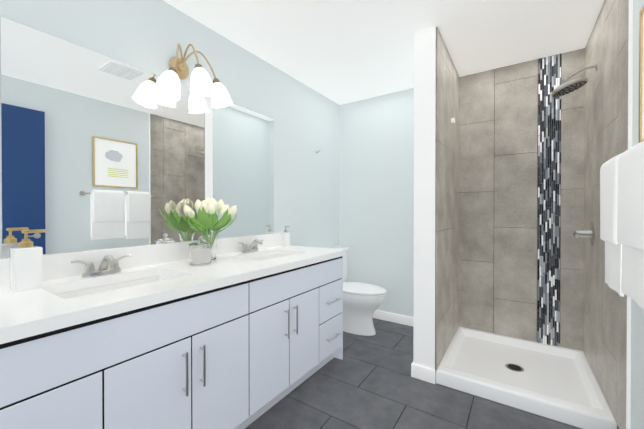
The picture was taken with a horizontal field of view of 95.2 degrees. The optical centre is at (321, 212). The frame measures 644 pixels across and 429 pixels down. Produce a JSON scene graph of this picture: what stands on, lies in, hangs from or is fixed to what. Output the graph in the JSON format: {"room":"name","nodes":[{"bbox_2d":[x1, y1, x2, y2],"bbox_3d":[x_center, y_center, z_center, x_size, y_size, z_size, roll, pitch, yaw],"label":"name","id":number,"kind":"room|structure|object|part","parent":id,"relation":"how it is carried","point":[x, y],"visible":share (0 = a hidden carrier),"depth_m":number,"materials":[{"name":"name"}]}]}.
{"room":"bathroom","nodes":[
{"label":"bathroom","id":0,"kind":"room"},
{"bbox_2d":[0,0,339,258],"bbox_3d":[-0.857,-0.046,1.987,0.100,2.440,3.886,0,0,34],"label":"wall","id":1,"kind":"structure","parent":0,"point":[148,35],"depth_m":2.27,"materials":[{"name":"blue paint"}]},
{"bbox_2d":[0,17,273,257],"bbox_3d":[-0.867,-0.311,1.874,0.006,0.988,1.610,0,0,34],"label":"mirror","id":2,"kind":"object","parent":1,"relation":"attached to","point":[99,151],"visible":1,"depth_m":1.52,"materials":[{"name":"clear glass"}]},
{"bbox_2d":[0,233,281,284],"bbox_3d":[-0.873,0.242,1.855,0.020,0.114,1.976,0,0,34],"label":"backsplash","id":3,"kind":"structure","parent":1,"relation":"attached to","point":[54,265],"depth_m":1.63,"materials":[{"name":"white stone"}]},
{"bbox_2d":[153,43,232,107],"bbox_3d":[-0.755,-0.836,1.788,0.283,0.376,0.502,0,0,34],"label":"sconce","id":4,"kind":"object","parent":1,"relation":"attached to","point":[167,86],"visible":1,"depth_m":1.76,"materials":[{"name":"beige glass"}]},
{"bbox_3d":[-0.866,-0.725,1.645,0.140,0.157,0.140,0,0,34],"label":"lamp shade","id":5,"kind":"part","parent":4,"relation":"part of","materials":[{"name":"white glass"}]},
{"bbox_3d":[-0.856,-0.919,1.748,0.083,0.186,0.112,0,0,34],"label":"arm","id":6,"kind":"part","parent":4,"relation":"part of"},
{"bbox_3d":[-0.885,-0.900,1.828,0.024,0.132,0.132,0,0,34],"label":"plate","id":7,"kind":"part","parent":4,"relation":"part of","materials":[{"name":"beige"}]},
{"bbox_3d":[-0.798,-0.953,1.782,0.141,0.142,0.031,0,0,34],"label":"arm","id":8,"kind":"part","parent":4,"relation":"part of"},
{"bbox_3d":[-0.776,-0.947,1.862,0.088,0.150,0.189,0,0,34],"label":"arm","id":9,"kind":"part","parent":4,"relation":"part of"},
{"bbox_3d":[-0.706,-0.782,1.733,0.139,0.155,0.140,0,0,34],"label":"lamp shade","id":10,"kind":"part","parent":4,"relation":"part of","materials":[{"name":"white glass"}]},
{"bbox_3d":[-0.660,-0.772,1.943,0.140,0.157,0.140,0,0,34],"label":"lamp shade","id":11,"kind":"part","parent":4,"relation":"part of","materials":[{"name":"white glass"}]},
{"bbox_2d":[163,0,603,104],"bbox_3d":[0.099,-1.312,1.340,2.400,0.100,3.886,0,0,34],"label":"ceiling","id":12,"kind":"structure","parent":0,"point":[340,52],"depth_m":2.07,"materials":[{"name":"white paint"}]},
{"bbox_2d":[245,318,581,428],"bbox_3d":[0.099,1.176,1.355,2.200,0.004,3.686,0,0,34],"label":"floor","id":13,"kind":"structure","parent":0,"point":[386,379],"depth_m":1.82,"materials":[{"name":"grey tile"}]},
{"bbox_2d":[0,253,345,428],"bbox_3d":[-0.612,0.759,1.689,0.642,0.830,1.944,0,0,34],"label":"bathroom vanity","id":14,"kind":"object","parent":13,"relation":"on","point":[242,332],"depth_m":1.22,"materials":[{"name":"white wood"}]},
{"bbox_3d":[-0.832,0.799,0.860,0.019,0.533,0.316,0,0,34],"label":"door","id":15,"kind":"part","parent":14,"relation":"part of","materials":[{"name":"white paint"}]},
{"bbox_3d":[-0.653,0.445,1.126,0.019,0.158,0.960,0,0,34],"label":"panel","id":16,"kind":"part","parent":14,"relation":"part of","materials":[{"name":"white paint"}]},
{"bbox_3d":[-0.653,0.798,1.128,0.019,0.533,0.316,0,0,34],"label":"door","id":17,"kind":"part","parent":14,"relation":"part of","materials":[{"name":"white paint"}]},
{"bbox_2d":[0,245,345,340],"bbox_3d":[-0.620,0.322,1.687,0.628,0.043,1.976,0,0,34],"label":"countertop","id":18,"kind":"structure","parent":14,"relation":"on","point":[27,311],"depth_m":1.21,"materials":[{"name":"white stone"}]},
{"bbox_2d":[9,229,45,291],"bbox_3d":[-1.175,0.186,1.179,0.082,0.234,0.099,0,0,34],"label":"soap dispenser","id":19,"kind":"object","parent":18,"relation":"on","point":[26,264],"visible":1,"depth_m":1.15,"materials":[{"name":"white ceramic"}]},
{"bbox_2d":[68,253,131,276],"bbox_3d":[-1.037,0.252,1.414,0.146,0.101,0.244,0,0,34],"label":"faucet","id":20,"kind":"object","parent":18,"relation":"on","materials":[{"name":"silver metal"}]},
{"bbox_2d":[52,273,171,296],"bbox_3d":[-0.899,0.409,1.321,0.365,0.153,0.538,0,0,34],"label":"sink","id":21,"kind":"object","parent":18,"relation":"in","point":[97,286],"depth_m":1.42,"materials":[{"name":"white ceramic"}]},
{"bbox_2d":[189,236,211,264],"bbox_3d":[-0.720,0.220,1.743,0.128,0.160,0.128,0,0,34],"label":"candle jar","id":22,"kind":"object","parent":18,"relation":"on","point":[200,251],"visible":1,"depth_m":1.69,"materials":[{"name":"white glass"}]},
{"bbox_3d":[-0.720,0.247,1.743,0.120,0.105,0.120,0,0,34],"label":"glass","id":23,"kind":"part","parent":22,"relation":"part of","materials":[{"name":"white"}]},
{"bbox_3d":[-0.720,0.167,1.743,0.128,0.054,0.128,0,0,34],"label":"lid","id":24,"kind":"part","parent":22,"relation":"part of","materials":[{"name":"clear glass"}]},
{"bbox_2d":[179,197,237,259],"bbox_3d":[-0.687,0.101,1.860,0.298,0.396,0.324,0,0,34],"label":"tulip vase","id":25,"kind":"object","parent":18,"relation":"on","point":[210,226],"visible":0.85,"depth_m":1.83,"materials":[{"name":"clear glass"}]},
{"bbox_3d":[-0.713,0.202,1.870,0.124,0.195,0.124,0,0,34],"label":"glass","id":26,"kind":"part","parent":25,"relation":"part of","materials":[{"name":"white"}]},
{"bbox_2d":[236,237,263,252],"bbox_3d":[-0.508,0.247,2.208,0.146,0.101,0.244,0,0,34],"label":"faucet","id":27,"kind":"object","parent":18,"relation":"on","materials":[{"name":"silver metal"}]},
{"bbox_2d":[252,253,287,260],"bbox_3d":[-0.368,0.404,2.116,0.365,0.153,0.538,0,0,34],"label":"sink","id":28,"kind":"object","parent":18,"relation":"in","point":[263,256],"depth_m":2.31,"materials":[{"name":"white ceramic"}]},
{"bbox_2d":[282,226,289,246],"bbox_3d":[-0.305,0.206,2.530,0.064,0.179,0.068,0,0,34],"label":"soap dispenser","id":29,"kind":"object","parent":18,"relation":"on","point":[285,238],"visible":1,"depth_m":2.51,"materials":[{"name":"white ceramic"}]},
{"bbox_3d":[-0.474,0.796,1.396,0.019,0.533,0.316,0,0,34],"label":"door","id":30,"kind":"part","parent":14,"relation":"part of","materials":[{"name":"white paint"}]},
{"bbox_3d":[-0.295,0.795,1.663,0.019,0.533,0.316,0,0,34],"label":"door","id":31,"kind":"part","parent":14,"relation":"part of","materials":[{"name":"white paint"}]},
{"bbox_3d":[-0.116,0.440,1.929,0.019,0.158,0.960,0,0,34],"label":"panel","id":32,"kind":"part","parent":14,"relation":"part of","materials":[{"name":"white paint"}]},
{"bbox_3d":[-0.116,0.793,1.931,0.019,0.533,0.316,0,0,34],"label":"door","id":33,"kind":"part","parent":14,"relation":"part of","materials":[{"name":"white paint"}]},
{"bbox_3d":[0.062,0.926,2.200,0.019,0.264,0.316,0,0,34],"label":"drawer","id":34,"kind":"part","parent":14,"relation":"part of","materials":[{"name":"white paint"}]},
{"bbox_3d":[0.062,0.657,2.198,0.019,0.264,0.316,0,0,34],"label":"drawer","id":35,"kind":"part","parent":14,"relation":"part of","materials":[{"name":"white paint"}]},
{"bbox_2d":[326,246,386,335],"bbox_3d":[0.294,0.775,2.951,0.730,0.784,0.506,0,0,34],"label":"toilet","id":36,"kind":"object","parent":13,"relation":"on","point":[362,302],"visible":0.48,"depth_m":2.80,"materials":[{"name":"white ceramic"}]},
{"bbox_3d":[0.075,0.603,3.096,0.195,0.360,0.489,0,0,34],"label":"tank","id":37,"kind":"part","parent":36,"relation":"part of","materials":[{"name":"white ceramic"}]},
{"bbox_3d":[0.355,0.973,2.912,0.565,0.389,0.369,0,0,34],"label":"bowl","id":38,"kind":"part","parent":36,"relation":"part of","materials":[{"name":"white ceramic"}]},
{"bbox_3d":[0.373,0.768,2.898,0.536,0.020,0.381,0,0,34],"label":"seat","id":39,"kind":"part","parent":36,"relation":"part of","materials":[{"name":"white plastic"}]},
{"bbox_3d":[0.373,0.743,2.898,0.540,0.028,0.383,0,0,34],"label":"lid","id":40,"kind":"part","parent":36,"relation":"part of","materials":[{"name":"white plastic"}]},
{"bbox_2d":[436,327,616,428],"bbox_3d":[1.406,1.125,2.146,0.897,0.094,0.911,0,0,34],"label":"shower base","id":41,"kind":"object","parent":13,"relation":"on","point":[560,384],"visible":0.98,"depth_m":2.00,"materials":[{"name":"white plastic"}]},
{"bbox_2d":[413,27,435,369],"bbox_3d":[0.969,-0.049,2.431,0.147,2.440,0.919,0,0,34],"label":"wall","id":42,"kind":"structure","parent":0,"point":[424,184],"depth_m":2.05,"materials":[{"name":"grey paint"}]},
{"bbox_2d":[413,364,434,383],"bbox_3d":[0.712,1.126,2.050,0.151,0.095,0.013,0,0,34],"label":"baseboard","id":43,"kind":"structure","parent":42,"relation":"attached to","point":[424,373],"depth_m":2.04,"materials":[{"name":"white paint"}]},
{"bbox_2d":[435,138,458,382],"bbox_3d":[1.031,-0.048,2.389,0.003,2.440,0.919,0,0,34],"label":"wall","id":44,"kind":"structure","parent":42,"relation":"attached to","point":[435,259],"depth_m":2.01,"materials":[{"name":"grey"}]},
{"bbox_2d":[435,27,459,369],"bbox_3d":[1.033,-0.096,2.382,0.008,2.342,0.905,0,0,34],"label":"wall tiles","id":45,"kind":"structure","parent":44,"relation":"attached to","point":[447,191],"depth_m":2.27,"materials":[{"name":"grey tile"}]},
{"bbox_2d":[339,88,582,351],"bbox_3d":[1.151,-0.051,2.922,2.400,2.440,0.100,0,0,34],"label":"wall","id":46,"kind":"structure","parent":0,"point":[376,218],"depth_m":3.20,"materials":[{"name":"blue paint"}]},
{"bbox_2d":[373,310,413,326],"bbox_3d":[0.682,1.120,3.175,1.148,0.095,0.013,0,0,34],"label":"baseboard","id":47,"kind":"structure","parent":46,"relation":"attached to","point":[395,318],"depth_m":3.11,"materials":[{"name":"white paint"}]},
{"bbox_2d":[459,54,580,332],"bbox_3d":[1.661,-0.098,2.520,0.905,2.343,0.003,0,0,34],"label":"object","id":48,"kind":"structure","parent":46,"relation":"attached to","point":[537,187],"depth_m":2.43,"materials":[{"name":"grey"}]},
{"bbox_2d":[459,48,584,350],"bbox_3d":[1.657,-0.097,2.515,0.902,2.342,0.008,0,0,34],"label":"wall tiles","id":49,"kind":"structure","parent":48,"relation":"attached to","point":[487,238],"depth_m":2.53,"materials":[{"name":"grey tile"}]},
{"bbox_2d":[537,54,560,346],"bbox_3d":[1.845,-0.096,2.390,0.146,2.342,0.008,0,0,34],"label":"mosaic tile strip","id":50,"kind":"object","parent":48,"relation":"attached to","point":[548,240],"depth_m":2.39,"materials":[{"name":"tile"}]},
{"bbox_2d":[630,0,643,428],"bbox_3d":[1.056,-0.038,0.710,0.100,2.440,3.886,0,0,34],"label":"wall","id":51,"kind":"structure","parent":0,"point":[637,373],"depth_m":1.29,"materials":[{"name":"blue paint"}]},
{"bbox_2d":[600,140,643,308],"bbox_3d":[1.179,0.045,1.093,0.119,0.570,0.744,0,0,34],"label":"towel","id":52,"kind":"object","parent":51,"relation":"attached to","point":[622,205],"visible":1,"depth_m":1.08,"materials":[{"name":"white fabric"}]},
{"bbox_2d":[626,0,632,428],"bbox_3d":[1.421,-0.042,1.358,0.012,2.440,0.010,0,0,34],"label":"wall trim","id":53,"kind":"structure","parent":51,"relation":"attached to","point":[630,89],"depth_m":1.35,"materials":[{"name":"white paint"}]},
{"bbox_2d":[639,5,643,142],"bbox_3d":[1.209,-0.560,1.039,0.014,0.560,0.460,0,0,34],"label":"picture frame","id":54,"kind":"object","parent":51,"relation":"attached to","point":[641,75],"visible":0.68,"depth_m":1.22,"materials":[{"name":"gold metal"}]},
{"bbox_2d":[642,12,643,139],"bbox_3d":[1.212,-0.560,1.038,0.007,0.528,0.428,0,0,34],"label":"art","id":55,"kind":"object","parent":54,"relation":"attached to","point":[642,12],"depth_m":1.21},
{"bbox_3d":[1.732,-0.045,1.815,0.003,2.440,1.096,0,0,34],"label":"wall","id":56,"kind":"structure","parent":51,"relation":"attached to","visible":0},
{"bbox_2d":[583,0,628,428],"bbox_3d":[1.725,-0.093,1.814,0.008,2.342,1.080,0,0,34],"label":"wall tiles","id":57,"kind":"structure","parent":56,"relation":"attached to","point":[605,304],"depth_m":1.74,"materials":[{"name":"grey tile"}]},
{"bbox_2d":[551,61,597,96],"bbox_3d":[1.688,-0.894,1.974,0.238,0.173,0.202,0,0,34],"label":"shower head","id":58,"kind":"object","parent":57,"relation":"attached to","point":[567,86],"visible":1,"depth_m":1.95},
{"bbox_3d":[1.720,-0.930,1.953,0.163,0.063,0.016,0,0,34],"label":"arm","id":59,"kind":"part","parent":58,"relation":"part of"},
{"bbox_2d":[573,221,594,245],"bbox_3d":[1.799,0.144,2.031,0.108,0.168,0.200,0,0,34],"label":"shower valve","id":60,"kind":"object","parent":57,"relation":"attached to","point":[589,233],"visible":0.98,"depth_m":2.01,"materials":[{"name":"silver metal"}]},
{"bbox_3d":[1.849,0.144,2.017,0.008,0.168,0.168,0,0,34],"label":"plate","id":61,"kind":"part","parent":60,"relation":"part of","materials":[{"name":"silver metal"}]}
]}

